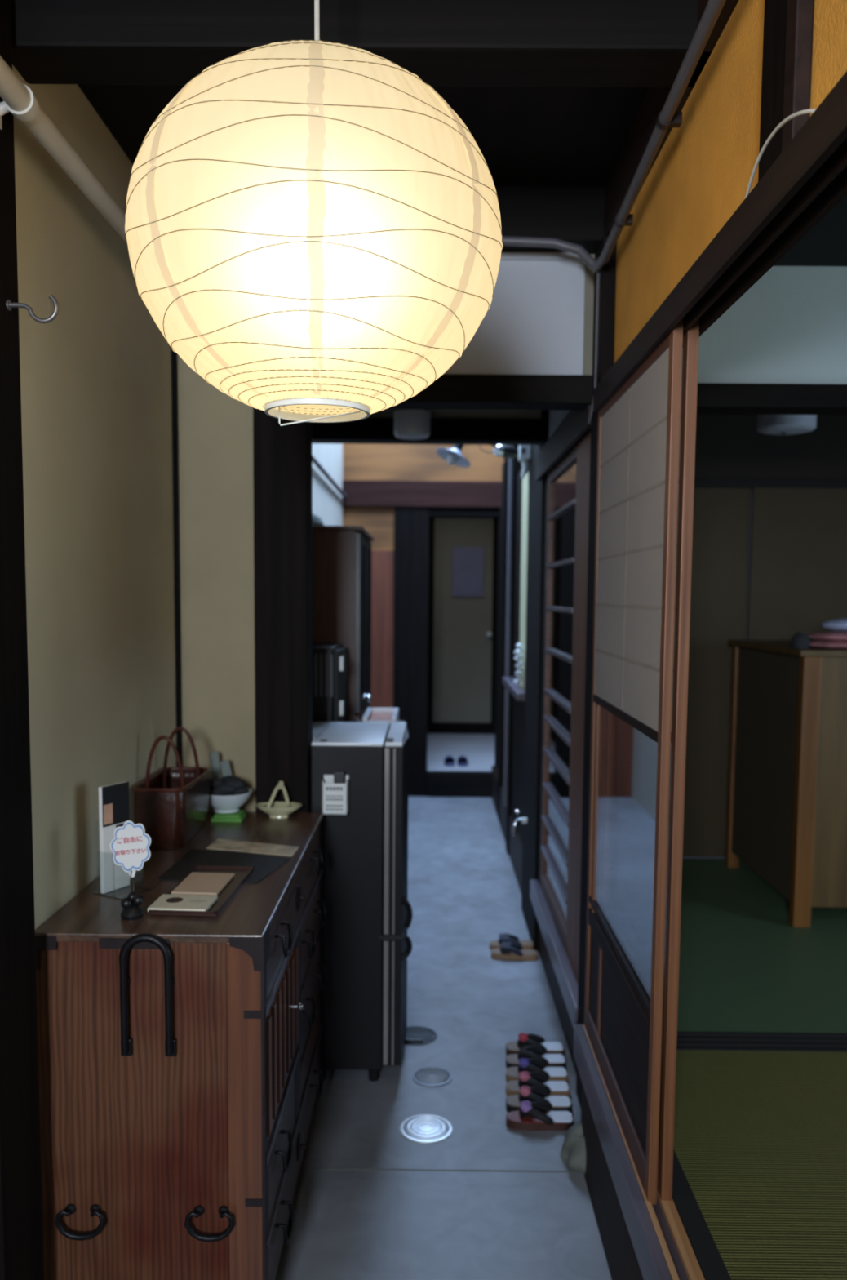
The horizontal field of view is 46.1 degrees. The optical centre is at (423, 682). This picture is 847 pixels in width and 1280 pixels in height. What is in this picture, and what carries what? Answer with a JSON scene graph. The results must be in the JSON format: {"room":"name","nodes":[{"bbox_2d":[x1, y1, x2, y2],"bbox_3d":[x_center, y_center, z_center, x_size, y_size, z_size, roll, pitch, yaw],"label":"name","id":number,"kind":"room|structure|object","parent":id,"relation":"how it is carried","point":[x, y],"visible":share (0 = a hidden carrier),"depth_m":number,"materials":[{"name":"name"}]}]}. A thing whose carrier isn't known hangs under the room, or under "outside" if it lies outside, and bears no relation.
{"room":"traditional dwelling","nodes":[
{"label":"traditional dwelling","id":0,"kind":"room"},
{"bbox_2d":[12,64,176,929],"bbox_3d":[-0.894,0.100,0.265,0.210,2.900,5.700,1,5,0],"label":"wall","id":1,"kind":"structure","parent":0,"point":[95,378],"depth_m":2.28,"materials":[{"name":"beige paint"}]},
{"bbox_2d":[0,55,127,244],"bbox_3d":[-0.702,-1.004,1.854,0.075,0.066,2.260,1,5,0],"label":"pipe","id":2,"kind":"object","parent":1,"relation":"attached to","point":[19,100],"visible":0.83,"depth_m":1.83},
{"bbox_2d":[177,354,255,812],"bbox_3d":[-0.746,-0.151,3.154,0.450,2.900,0.100,1,5,0],"label":"wall","id":3,"kind":"structure","parent":0,"point":[216,478],"depth_m":3.09,"materials":[{"name":"beige paint"}]},
{"bbox_2d":[170,346,182,766],"bbox_3d":[-0.761,-0.494,3.065,0.015,1.800,0.018,1,5,0],"label":"batten","id":4,"kind":"object","parent":3,"relation":"attached to","point":[174,355],"visible":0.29,"depth_m":3.07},
{"bbox_2d":[311,443,342,525],"bbox_3d":[-0.799,-1.152,5.426,0.320,4.500,4.600,1,5,0],"label":"wall","id":5,"kind":"structure","parent":0,"point":[327,501],"depth_m":6.60,"materials":[{"name":"white paint"}]},
{"bbox_2d":[311,453,346,498],"bbox_3d":[-0.610,-1.285,6.040,0.028,0.027,3.190,1,5,0],"label":"pipe","id":6,"kind":"object","parent":5,"relation":"attached to","point":[315,461],"visible":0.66,"depth_m":6.25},
{"bbox_2d":[370,550,394,707],"bbox_3d":[-0.435,-0.072,7.866,0.400,1.930,0.080,1,5,0],"label":"panel","id":7,"kind":"object","parent":5,"relation":"attached to","point":[382,561],"visible":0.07,"depth_m":7.79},
{"bbox_2d":[342,506,394,550],"bbox_3d":[-0.425,-1.198,7.768,0.400,0.330,0.080,1,5,0],"label":"panel","id":8,"kind":"object","parent":7,"relation":"on","point":[379,522],"visible":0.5,"depth_m":7.72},
{"bbox_2d":[77,84,648,188],"bbox_3d":[-0.189,-1.196,0.108,1.600,0.120,5.620,1,5,0],"label":"ceiling","id":9,"kind":"structure","parent":0,"point":[526,136],"depth_m":2.36,"materials":[{"name":"wood"}]},
{"bbox_2d":[124,0,502,426],"bbox_3d":[-0.162,-0.828,1.520,0.568,0.857,0.566,1,5,0],"label":"paper lantern","id":10,"kind":"object","parent":9,"relation":"hanging from","point":[312,228],"visible":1,"depth_m":1.32,"materials":[{"name":"paper"}]},
{"bbox_2d":[10,0,711,87],"bbox_3d":[-0.094,-1.216,1.852,1.350,0.140,0.140,1,5,0],"label":"beam","id":11,"kind":"structure","parent":9,"relation":"attached to","point":[554,43],"depth_m":1.79,"materials":[{"name":"wood"}]},
{"bbox_2d":[495,186,604,254],"bbox_3d":[-0.008,-1.301,2.833,1.010,0.140,0.190,1,5,0],"label":"beam","id":12,"kind":"structure","parent":9,"relation":"attached to","point":[574,215],"depth_m":2.74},
{"bbox_2d":[342,444,504,481],"bbox_3d":[0.019,-1.753,7.727,1.280,0.390,0.100,1,5,0],"label":"wall","id":13,"kind":"structure","parent":0,"point":[375,462],"depth_m":7.68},
{"bbox_2d":[342,480,502,507],"bbox_3d":[-0.004,-1.455,7.703,1.240,0.200,0.120,1,5,0],"label":"beam","id":14,"kind":"structure","parent":13,"relation":"attached to","point":[359,493],"depth_m":7.64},
{"bbox_2d":[429,507,499,517],"bbox_3d":[0.316,-1.326,7.752,0.540,0.060,0.120,1,5,0],"label":"lintel","id":15,"kind":"object","parent":14,"relation":"attached to","point":[433,512],"visible":1,"depth_m":7.69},
{"bbox_2d":[275,795,612,1279],"bbox_3d":[-0.297,1.395,2.733,1.800,0.100,10.400,1,5,0],"label":"floor","id":16,"kind":"structure","parent":0,"point":[464,891],"depth_m":2.93,"materials":[{"name":"concrete"}]},
{"bbox_2d":[0,0,44,1279],"bbox_3d":[-0.842,0.068,1.788,0.198,2.700,0.180,1,5,0],"label":"post","id":17,"kind":"object","parent":16,"relation":"on","point":[21,1234],"visible":1,"depth_m":1.80,"materials":[{"name":"wood"}]},
{"bbox_2d":[5,294,58,323],"bbox_3d":[-0.694,-0.662,1.764,0.093,0.050,0.018,1,5,0],"label":"wall hook","id":18,"kind":"object","parent":17,"relation":"attached to","point":[9,304],"visible":1,"depth_m":1.76,"materials":[{"name":"silver metal"}]},
{"bbox_2d":[35,811,325,1279],"bbox_3d":[-0.534,0.901,2.569,0.494,0.911,1.145,1,5,0],"label":"dresser","id":19,"kind":"object","parent":16,"relation":"on","point":[180,1076],"visible":0.98,"depth_m":2.03,"materials":[{"name":"brown wood"}]},
{"bbox_2d":[98,781,129,893],"bbox_3d":[-0.682,0.353,2.248,0.090,0.246,0.090,3,6,28],"label":"brochure holder","id":20,"kind":"object","parent":19,"relation":"on","point":[113,799],"visible":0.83,"depth_m":2.24,"materials":[{"name":"white plastic"}]},
{"bbox_2d":[103,803,112,825],"bbox_3d":[-0.706,0.294,2.228,0.001,0.045,0.026,3,6,28],"label":"picture","id":21,"kind":"object","parent":20,"relation":"on","point":[108,807],"depth_m":2.23},
{"bbox_2d":[102,782,129,827],"bbox_3d":[-0.695,0.275,2.249,0.002,0.090,0.080,3,6,28],"label":"photo","id":22,"kind":"object","parent":20,"relation":"on","point":[117,794],"depth_m":2.25},
{"bbox_2d":[110,820,151,920],"bbox_3d":[-0.610,0.389,2.076,0.070,0.205,0.048,3,6,26],"label":"sign","id":23,"kind":"object","parent":19,"relation":"on","point":[130,845],"visible":1,"depth_m":2.07,"materials":[{"name":"white paper"}]},
{"bbox_2d":[132,726,210,848],"bbox_3d":[-0.696,0.281,2.769,0.147,0.292,0.342,1,5,0],"label":"handbag","id":24,"kind":"object","parent":19,"relation":"on","point":[171,804],"visible":0.98,"depth_m":2.65,"materials":[{"name":"brown leather"}]},
{"bbox_2d":[148,865,254,916],"bbox_3d":[-0.496,0.469,2.264,0.144,0.011,0.350,1,5,3],"label":"lacquer tray","id":25,"kind":"object","parent":19,"relation":"on","point":[242,873],"visible":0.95,"depth_m":2.27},
{"bbox_2d":[147,893,217,911],"bbox_3d":[-0.517,0.475,2.143,0.124,0.010,0.100,1,5,3],"label":"pamphlet","id":26,"kind":"object","parent":25,"relation":"on","point":[166,901],"visible":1,"depth_m":2.13,"materials":[{"name":"beige paper"}]},
{"bbox_2d":[171,872,235,895],"bbox_3d":[-0.507,0.464,2.297,0.104,0.006,0.160,1,5,3],"label":"pamphlet","id":27,"kind":"object","parent":25,"relation":"in","point":[196,883],"visible":0.94,"depth_m":2.28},
{"bbox_2d":[208,751,222,778],"bbox_3d":[-0.637,0.308,3.079,0.050,0.192,0.014,0,5,-8],"label":"card","id":28,"kind":"object","parent":19,"relation":"on","point":[214,756],"visible":0.44,"depth_m":3.07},
{"bbox_2d":[156,848,291,883],"bbox_3d":[-0.493,0.456,2.475,0.283,0.002,0.280,1,5,8],"label":"woven mat","id":29,"kind":"object","parent":19,"relation":"on","point":[264,864],"visible":0.8,"depth_m":2.50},
{"bbox_2d":[210,809,246,822],"bbox_3d":[-0.587,0.401,2.997,0.090,0.021,0.085,1,5,0],"label":"cloth","id":30,"kind":"object","parent":19,"relation":"on","point":[237,816],"visible":0.88,"depth_m":2.96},
{"bbox_2d":[208,787,252,813],"bbox_3d":[-0.598,0.358,3.021,0.156,0.060,0.156,1,5,0],"label":"serving bowl","id":31,"kind":"object","parent":30,"relation":"on","point":[221,804],"visible":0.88,"depth_m":2.97,"materials":[{"name":"white ceramic"}]},
{"bbox_2d":[219,760,232,795],"bbox_3d":[-0.600,0.322,3.079,0.058,0.167,0.012,1,5,1],"label":"card","id":32,"kind":"object","parent":31,"relation":"in","point":[225,765],"visible":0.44,"depth_m":3.07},
{"bbox_2d":[209,775,248,795],"bbox_3d":[-0.597,0.315,3.020,0.131,0.056,0.107,1,5,0],"label":"cloth","id":33,"kind":"object","parent":31,"relation":"in","point":[232,784],"visible":0.94,"depth_m":2.99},
{"bbox_2d":[206,838,299,856],"bbox_3d":[-0.455,0.440,2.666,0.267,0.002,0.099,2,5,17],"label":"leaflet","id":34,"kind":"object","parent":19,"relation":"on","point":[220,844],"visible":1,"depth_m":2.66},
{"bbox_2d":[255,781,302,817],"bbox_3d":[-0.441,0.354,3.030,0.143,0.111,0.084,1,5,0],"label":"dish","id":35,"kind":"object","parent":19,"relation":"on","point":[275,809],"visible":1,"depth_m":3.02,"materials":[{"name":"beige ceramic"}]},
{"bbox_2d":[253,407,312,813],"bbox_3d":[-0.439,-0.046,3.136,0.165,2.700,0.130,1,5,0],"label":"post","id":36,"kind":"object","parent":16,"relation":"on","point":[282,456],"visible":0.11,"depth_m":3.06,"materials":[{"name":"wood"}]},
{"bbox_2d":[312,525,373,719],"bbox_3d":[-0.447,0.239,4.656,0.407,1.868,0.870,1,5,0],"label":"tall cabinet","id":37,"kind":"object","parent":16,"relation":"on","point":[342,554],"visible":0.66,"depth_m":4.20,"materials":[{"name":"brown wood"}]},
{"bbox_2d":[311,721,413,1081],"bbox_3d":[-0.345,0.717,3.446,0.623,1.127,0.524,1,5,0],"label":"refrigerator","id":38,"kind":"object","parent":16,"relation":"on","point":[366,946],"visible":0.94,"depth_m":3.19,"materials":[{"name":"black metal"}]},
{"bbox_2d":[322,774,348,814],"bbox_3d":[-0.276,0.352,3.126,0.078,0.116,0.055,1,5,0],"label":"notice","id":39,"kind":"object","parent":38,"relation":"attached to","point":[335,796],"visible":0.99,"depth_m":3.10,"materials":[{"name":"white paper"}]},
{"bbox_2d":[342,720,404,722],"bbox_3d":[-0.374,0.706,3.989,0.570,1.055,0.520,1,5,0],"label":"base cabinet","id":40,"kind":"object","parent":16,"relation":"on","point":[344,721],"visible":0.08,"depth_m":4.17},
{"bbox_2d":[312,642,346,722],"bbox_3d":[-0.470,0.015,3.927,0.335,0.330,0.384,1,5,0],"label":"microwave oven","id":41,"kind":"object","parent":40,"relation":"on","point":[329,659],"visible":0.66,"depth_m":3.74,"materials":[{"name":"black metal"}]},
{"bbox_2d":[362,707,399,725],"bbox_3d":[-0.169,0.148,3.989,0.130,0.060,0.320,1,5,0],"label":"wire tray","id":42,"kind":"object","parent":40,"relation":"on","point":[366,717],"visible":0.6,"depth_m":4.01,"materials":[{"name":"grey metal"}]},
{"bbox_2d":[369,712,392,720],"bbox_3d":[-0.169,0.155,3.990,0.086,0.034,0.290,1,5,0],"label":"packets","id":43,"kind":"object","parent":42,"relation":"in","point":[375,716],"visible":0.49,"depth_m":3.99},
{"bbox_2d":[393,506,429,796],"bbox_3d":[-0.099,-0.233,7.840,0.270,2.260,0.140,1,5,0],"label":"wooden pillar","id":44,"kind":"structure","parent":16,"relation":"on","point":[411,524],"depth_m":7.76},
{"bbox_2d":[404,1026,437,1044],"bbox_3d":[-0.026,1.265,3.586,0.150,0.016,0.150,1,5,0],"label":"drain cover","id":45,"kind":"object","parent":16,"relation":"on","point":[415,1035],"visible":0.83,"depth_m":3.58,"materials":[{"name":"grey metal"}]},
{"bbox_2d":[400,1114,453,1143],"bbox_3d":[0.008,1.324,2.960,0.156,0.006,0.156,1,5,0],"label":"drain cover","id":46,"kind":"object","parent":16,"relation":"on","point":[424,1128],"visible":1,"depth_m":2.95,"materials":[{"name":"metal"}]},
{"bbox_2d":[412,1066,452,1087],"bbox_3d":[0.029,1.297,3.280,0.132,0.006,0.132,1,5,0],"label":"drain cover","id":47,"kind":"object","parent":16,"relation":"on","point":[433,1077],"visible":1,"depth_m":3.27,"materials":[{"name":"metal"}]},
{"bbox_2d":[300,1168,579,1172],"bbox_3d":[-0.126,1.345,2.750,1.140,0.001,0.004,1,5,0],"label":"joint","id":48,"kind":"object","parent":16,"relation":"on","point":[300,1168],"visible":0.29,"depth_m":2.75,"materials":[{"name":"stone"}]},
{"bbox_2d":[426,770,492,797],"bbox_3d":[0.298,0.804,7.898,0.540,0.190,0.120,1,5,0],"label":"step","id":49,"kind":"structure","parent":16,"relation":"on","point":[451,784],"depth_m":7.84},
{"bbox_2d":[497,461,508,818],"bbox_3d":[0.572,-0.274,6.999,0.060,2.500,0.200,1,5,0],"label":"post","id":50,"kind":"object","parent":16,"relation":"on","point":[505,465],"visible":0.46,"depth_m":6.91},
{"bbox_2d":[489,933,533,950],"bbox_3d":[0.400,1.169,4.486,0.205,0.059,0.093,0,5,-4],"label":"sandal","id":51,"kind":"object","parent":16,"relation":"on","point":[526,944],"visible":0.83,"depth_m":4.46},
{"bbox_2d":[506,444,522,854],"bbox_3d":[0.561,-0.195,6.083,0.070,2.500,0.160,1,5,0],"label":"post","id":52,"kind":"object","parent":16,"relation":"on","point":[517,466],"visible":0.28,"depth_m":6.00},
{"bbox_2d":[503,457,513,806],"bbox_3d":[0.512,-0.299,6.014,0.028,2.120,0.028,1,5,0],"label":"pipe","id":53,"kind":"object","parent":52,"relation":"attached to","point":[511,460],"visible":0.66,"depth_m":6.00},
{"bbox_2d":[491,941,537,960],"bbox_3d":[0.400,1.178,4.376,0.205,0.059,0.093,1,5,4],"label":"sandal","id":54,"kind":"object","parent":16,"relation":"on","point":[508,950],"visible":1,"depth_m":4.34},
{"bbox_2d":[521,410,549,951],"bbox_3d":[0.576,-0.069,4.643,0.142,2.500,0.630,1,5,0],"label":"post","id":55,"kind":"object","parent":16,"relation":"on","point":[536,491],"visible":0.16,"depth_m":4.57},
{"bbox_2d":[511,810,527,835],"bbox_3d":[0.463,0.679,4.821,0.072,0.118,0.039,1,5,0],"label":"tap","id":56,"kind":"object","parent":55,"relation":"attached to","point":[523,820],"visible":1,"depth_m":4.81,"materials":[{"name":"silver metal"}]},
{"bbox_2d":[518,444,531,478],"bbox_3d":[0.488,-1.068,4.800,0.052,0.168,0.085,1,5,0],"label":"switch box","id":57,"kind":"object","parent":55,"relation":"attached to","point":[524,450],"visible":0.89,"depth_m":4.76,"materials":[{"name":"white plastic"}]},
{"bbox_2d":[506,1032,565,1056],"bbox_3d":[0.389,1.253,3.457,0.205,0.070,0.093,1,5,1],"label":"sandal","id":58,"kind":"object","parent":16,"relation":"on","point":[525,1039],"visible":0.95,"depth_m":3.44,"materials":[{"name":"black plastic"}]},
{"bbox_2d":[506,1045,567,1069],"bbox_3d":[0.381,1.266,3.364,0.205,0.059,0.093,0,5,-1],"label":"sandal","id":59,"kind":"object","parent":16,"relation":"on","point":[529,1051],"visible":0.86,"depth_m":3.35,"materials":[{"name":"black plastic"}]},
{"bbox_2d":[506,1057,568,1083],"bbox_3d":[0.373,1.269,3.270,0.205,0.070,0.093,0,5,0],"label":"sandal","id":60,"kind":"object","parent":16,"relation":"on","point":[553,1073],"visible":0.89,"depth_m":3.26,"materials":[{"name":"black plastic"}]},
{"bbox_2d":[506,1071,570,1097],"bbox_3d":[0.366,1.277,3.177,0.205,0.070,0.093,1,5,0],"label":"sandal","id":61,"kind":"object","parent":16,"relation":"on","point":[530,1079],"visible":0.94,"depth_m":3.16,"materials":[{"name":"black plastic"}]},
{"bbox_2d":[506,1085,573,1113],"bbox_3d":[0.358,1.285,3.083,0.205,0.070,0.093,1,5,1],"label":"sandal","id":62,"kind":"object","parent":16,"relation":"on","point":[557,1103],"visible":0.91,"depth_m":3.07,"materials":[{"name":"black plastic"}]},
{"bbox_2d":[506,1100,574,1131],"bbox_3d":[0.351,1.293,2.989,0.205,0.070,0.093,1,5,1],"label":"sandal","id":63,"kind":"object","parent":16,"relation":"on","point":[528,1118],"visible":0.98,"depth_m":2.97,"materials":[{"name":"brown wood"}]},
{"bbox_2d":[560,1120,586,1174],"bbox_3d":[0.459,1.282,2.779,0.143,0.131,0.185,1,5,0],"label":"stone","id":64,"kind":"object","parent":16,"relation":"on","point":[574,1148],"visible":0.35,"depth_m":2.74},
{"bbox_2d":[576,235,631,1107],"bbox_3d":[0.535,0.024,2.882,0.113,2.500,0.145,1,5,0],"label":"post","id":65,"kind":"object","parent":16,"relation":"on","point":[622,731],"visible":0.36,"depth_m":2.84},
{"bbox_2d":[588,257,599,423],"bbox_3d":[0.473,-0.943,2.762,0.009,0.433,0.072,0,5,-6],"label":"cable","id":66,"kind":"object","parent":65,"relation":"attached to","point":[597,273],"visible":0.77,"depth_m":2.73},
{"bbox_2d":[368,408,541,418],"bbox_3d":[-0.055,-1.207,4.372,1.180,0.115,0.080,1,5,0],"label":"wall","id":67,"kind":"structure","parent":0,"point":[386,413],"depth_m":4.33,"materials":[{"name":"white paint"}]},
{"bbox_2d":[311,417,542,444],"bbox_3d":[-0.056,-1.101,4.361,1.180,0.095,0.120,1,5,0],"label":"beam","id":68,"kind":"structure","parent":67,"relation":"attached to","point":[446,431],"depth_m":4.30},
{"bbox_2d":[426,733,495,771],"bbox_3d":[0.345,0.683,9.021,1.000,0.138,2.140,1,5,0],"label":"floor","id":69,"kind":"structure","parent":0,"point":[479,749],"depth_m":8.99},
{"bbox_2d":[444,260,585,374],"bbox_3d":[-0.026,-1.064,2.906,0.976,0.345,0.085,1,5,0],"label":"wall","id":70,"kind":"structure","parent":0,"point":[533,323],"depth_m":2.87,"materials":[{"name":"white paint"}]},
{"bbox_2d":[386,373,593,410],"bbox_3d":[0.071,-0.851,2.917,0.845,0.080,0.120,1,5,0],"label":"beam","id":71,"kind":"structure","parent":70,"relation":"attached to","point":[449,391],"depth_m":2.86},
{"bbox_2d":[500,252,583,261],"bbox_3d":[-0.025,-1.220,2.845,0.976,0.020,0.012,1,5,0],"label":"rail","id":72,"kind":"object","parent":70,"relation":"attached to","point":[551,256],"depth_m":2.84,"materials":[{"name":"metal"}]},
{"bbox_2d":[519,471,528,688],"bbox_3d":[0.564,-0.529,5.205,0.060,1.120,0.570,1,5,0],"label":"wall niche","id":73,"kind":"object","parent":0,"point":[526,480],"visible":0.21,"depth_m":5.29,"materials":[{"name":"beige paint"}]},
{"bbox_2d":[503,0,846,843],"bbox_3d":[0.602,-0.888,2.529,0.160,4.500,10.400,1,5,0],"label":"wall","id":74,"kind":"structure","parent":0,"point":[701,174],"depth_m":1.88,"materials":[{"name":"paint"}]},
{"bbox_2d":[436,444,519,467],"bbox_3d":[0.329,-1.160,5.030,0.593,0.164,0.220,-3,6,-37],"label":"lamp","id":75,"kind":"object","parent":74,"relation":"attached to","point":[453,456],"depth_m":4.97,"materials":[{"name":"silver metal"}]},
{"bbox_2d":[494,507,502,766],"bbox_3d":[0.621,-0.226,7.826,0.090,2.260,0.160,1,5,0],"label":"door frame","id":76,"kind":"structure","parent":74,"relation":"attached to","point":[500,517],"depth_m":7.76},
{"bbox_2d":[502,676,524,701],"bbox_3d":[0.531,0.029,5.477,0.120,0.040,1.005,1,5,0],"label":"ledge","id":77,"kind":"object","parent":74,"relation":"attached to","point":[517,691],"visible":0.51,"depth_m":5.31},
{"bbox_2d":[513,643,524,684],"bbox_3d":[0.503,-0.099,5.258,0.060,0.228,0.155,1,5,0],"label":"flowers","id":78,"kind":"object","parent":77,"relation":"on","point":[519,656],"visible":1,"depth_m":5.22,"materials":[{"name":"plant"}]},
{"bbox_2d":[491,765,577,1072],"bbox_3d":[0.572,0.989,5.465,0.100,0.250,4.835,1,5,0],"label":"baseboard","id":79,"kind":"structure","parent":74,"relation":"attached to","point":[515,842],"depth_m":4.38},
{"bbox_2d":[529,879,578,1027],"bbox_3d":[0.540,0.972,3.728,0.145,0.085,1.375,1,5,0],"label":"sill","id":80,"kind":"structure","parent":74,"relation":"attached to","point":[568,984],"depth_m":3.55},
{"bbox_2d":[535,404,591,481],"bbox_3d":[0.555,-0.867,3.607,0.145,0.110,1.455,1,5,0],"label":"lintel","id":81,"kind":"object","parent":74,"relation":"attached to","point":[575,424],"visible":0.43,"depth_m":3.47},
{"bbox_2d":[537,427,591,984],"bbox_3d":[0.521,0.046,3.695,0.032,1.765,1.260,1,5,0],"label":"door","id":82,"kind":"structure","parent":74,"relation":"in","point":[567,483],"depth_m":3.64,"materials":[{"name":"brown wood"}]},
{"bbox_2d":[582,254,595,374],"bbox_3d":[0.479,-1.060,2.908,0.034,0.345,0.075,1,5,0],"label":"wall strip","id":83,"kind":"object","parent":74,"relation":"attached to","point":[589,273],"visible":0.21,"depth_m":2.87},
{"bbox_2d":[581,1083,644,1279],"bbox_3d":[0.490,1.403,0.711,0.123,0.250,4.180,1,5,0],"label":"baseboard","id":84,"kind":"structure","parent":74,"relation":"attached to","point":[620,1255],"depth_m":2.39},
{"bbox_2d":[502,0,726,272],"bbox_3d":[-0.009,-1.082,1.698,1.004,0.115,2.093,1,5,0],"label":"conduit","id":85,"kind":"object","parent":74,"relation":"attached to","point":[668,117],"visible":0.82,"depth_m":2.01,"materials":[{"name":"metal"}]},
{"bbox_2d":[584,317,684,1204],"bbox_3d":[0.481,0.150,2.394,0.019,1.783,0.850,1,5,0],"label":"door","id":86,"kind":"structure","parent":74,"relation":"in","point":[639,426],"depth_m":2.22,"materials":[{"name":"brown wood"}]},
{"bbox_2d":[573,1024,705,1279],"bbox_3d":[0.466,1.226,0.756,0.085,0.093,4.300,1,5,0],"label":"sill","id":87,"kind":"structure","parent":74,"relation":"attached to","point":[664,1250],"depth_m":2.07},
{"bbox_2d":[597,318,699,1200],"bbox_3d":[0.512,0.151,2.391,0.022,1.783,0.835,1,5,0],"label":"door","id":88,"kind":"structure","parent":74,"relation":"in","point":[691,337],"depth_m":2.00,"materials":[{"name":"brown wood"}]},
{"bbox_2d":[604,0,739,235],"bbox_3d":[0.530,-1.060,0.115,0.100,0.140,5.620,1,5,0],"label":"beam","id":89,"kind":"structure","parent":74,"relation":"attached to","point":[628,162],"depth_m":2.24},
{"bbox_2d":[593,71,846,412],"bbox_3d":[0.488,-0.540,0.050,0.077,0.060,5.400,1,5,0],"label":"lintel","id":90,"kind":"object","parent":74,"relation":"attached to","point":[808,180],"visible":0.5,"depth_m":1.43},
{"bbox_2d":[745,108,817,198],"bbox_3d":[0.462,-0.698,1.306,0.021,0.036,0.272,0,5,-1],"label":"cable","id":91,"kind":"object","parent":90,"relation":"on","point":[781,124],"visible":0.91,"depth_m":1.30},
{"bbox_2d":[758,0,787,182],"bbox_3d":[0.515,-0.895,1.402,0.043,0.412,0.105,1,5,0],"label":"post","id":92,"kind":"object","parent":74,"relation":"attached to","point":[775,11],"visible":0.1,"depth_m":1.41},
{"bbox_2d":[782,0,814,152],"bbox_3d":[0.503,-0.889,1.330,0.024,0.412,0.040,1,5,0],"label":"wooden post","id":93,"kind":"object","parent":74,"relation":"attached to","point":[801,13],"visible":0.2,"depth_m":1.32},
{"bbox_2d":[626,857,846,1033],"bbox_3d":[2.113,0.960,3.794,3.000,0.063,1.920,1,5,0],"label":"floor","id":94,"kind":"structure","parent":0,"point":[744,966],"depth_m":3.49,"materials":[{"name":"carpet"}]},
{"bbox_2d":[725,640,846,927],"bbox_3d":[1.838,0.369,4.146,0.905,1.049,0.900,1,5,0],"label":"base cabinet","id":95,"kind":"object","parent":94,"relation":"on","point":[787,805],"visible":0.97,"depth_m":3.83,"materials":[{"name":"wood"}]},
{"bbox_2d":[791,631,810,648],"bbox_3d":[1.438,-0.162,3.791,0.066,0.063,0.068,1,5,0],"label":"jar","id":96,"kind":"object","parent":95,"relation":"on","point":[800,640],"visible":1,"depth_m":3.77,"materials":[{"name":"grey ceramic"}]},
{"bbox_2d":[808,631,846,648],"bbox_3d":[1.635,-0.164,3.830,0.320,0.064,0.241,1,5,0],"label":"folded cloth","id":97,"kind":"object","parent":95,"relation":"on","point":[831,640],"visible":0.88,"depth_m":3.76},
{"bbox_2d":[822,617,846,631],"bbox_3d":[1.661,-0.224,3.834,0.240,0.050,0.181,1,5,0],"label":"cloth","id":98,"kind":"object","parent":97,"relation":"on","point":[837,624],"visible":1,"depth_m":3.79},
{"bbox_2d":[673,1049,846,1279],"bbox_3d":[2.073,1.232,0.666,3.040,0.063,4.140,1,5,0],"label":"floor","id":99,"kind":"structure","parent":0,"point":[761,1137],"depth_m":2.22,"materials":[{"name":"wicker"}]},
{"bbox_2d":[672,1148,731,1279],"bbox_3d":[0.531,1.218,0.675,0.045,0.064,4.140,1,5,0],"label":"tatami border","id":100,"kind":"structure","parent":99,"relation":"attached to","point":[709,1259],"depth_m":1.96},
{"bbox_2d":[676,1031,846,1052],"bbox_3d":[2.087,1.051,2.783,3.040,0.077,0.110,1,5,0],"label":"threshold","id":101,"kind":"object","parent":99,"relation":"attached to","point":[686,1041],"depth_m":2.79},
{"bbox_2d":[694,413,846,479],"bbox_3d":[2.136,-1.101,4.628,3.000,0.325,0.060,1,5,0],"label":"wall","id":102,"kind":"structure","parent":0,"point":[729,446],"depth_m":4.60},
{"bbox_2d":[694,478,846,489],"bbox_3d":[2.134,-0.918,4.624,3.000,0.040,0.080,1,5,0],"label":"rail","id":103,"kind":"object","parent":102,"relation":"attached to","point":[752,483],"depth_m":4.59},
{"bbox_2d":[628,488,846,857],"bbox_3d":[2.127,-0.027,4.697,3.000,1.747,0.050,1,5,0],"label":"wall","id":104,"kind":"structure","parent":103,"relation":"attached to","point":[797,561],"depth_m":4.65,"materials":[{"name":"paint"}]},
{"bbox_2d":[697,266,846,384],"bbox_3d":[2.086,-0.939,2.675,3.076,0.310,0.080,1,5,0],"label":"wall","id":105,"kind":"structure","parent":0,"point":[790,326],"depth_m":2.64,"materials":[{"name":"grey paint"}]},
{"bbox_2d":[697,382,846,414],"bbox_3d":[2.084,-0.753,2.676,3.076,0.060,0.110,1,5,0],"label":"lintel","id":106,"kind":"object","parent":105,"relation":"attached to","point":[712,398],"depth_m":2.63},
{"bbox_2d":[773,195,846,266],"bbox_3d":[2.126,-0.999,0.978,3.177,0.105,7.350,1,5,0],"label":"ceiling","id":107,"kind":"structure","parent":0,"point":[825,244],"depth_m":2.47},
{"bbox_2d":[757,414,817,435],"bbox_3d":[1.323,-1.042,3.615,0.206,0.280,0.206,1,5,0],"label":"ceiling lamp","id":108,"kind":"object","parent":107,"relation":"attached to","point":[772,424],"visible":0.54,"depth_m":3.56,"materials":[{"name":"white plastic"}]},
{"bbox_3d":[-0.008,-1.254,3.675,1.280,0.100,1.500,0,5,0],"label":"ceiling","id":109,"kind":"structure","parent":0,"visible":0},
{"bbox_2d":[394,408,431,439],"bbox_3d":[-0.047,-1.130,4.118,0.152,0.225,0.152,1,5,0],"label":"ceiling lamp","id":110,"kind":"object","parent":109,"relation":"attached to","point":[409,424],"visible":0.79,"depth_m":4.06,"materials":[{"name":"white plastic"}]},
{"bbox_3d":[-0.195,-0.505,8.992,0.100,2.600,2.200,0,5,0],"label":"wall","id":111,"kind":"structure","parent":0,"visible":0},
{"bbox_2d":[427,516,497,733],"bbox_3d":[0.362,-0.635,10.037,1.000,2.312,0.128,1,5,0],"label":"door","id":112,"kind":"structure","parent":111,"relation":"in","point":[462,671],"depth_m":10.05,"materials":[{"name":"beige wood"}]},
{"bbox_2d":[452,546,484,596],"bbox_3d":[0.447,-1.112,9.973,0.312,0.490,0.004,1,5,0],"label":"poster","id":113,"kind":"object","parent":112,"relation":"attached to","point":[468,580],"visible":1,"depth_m":9.97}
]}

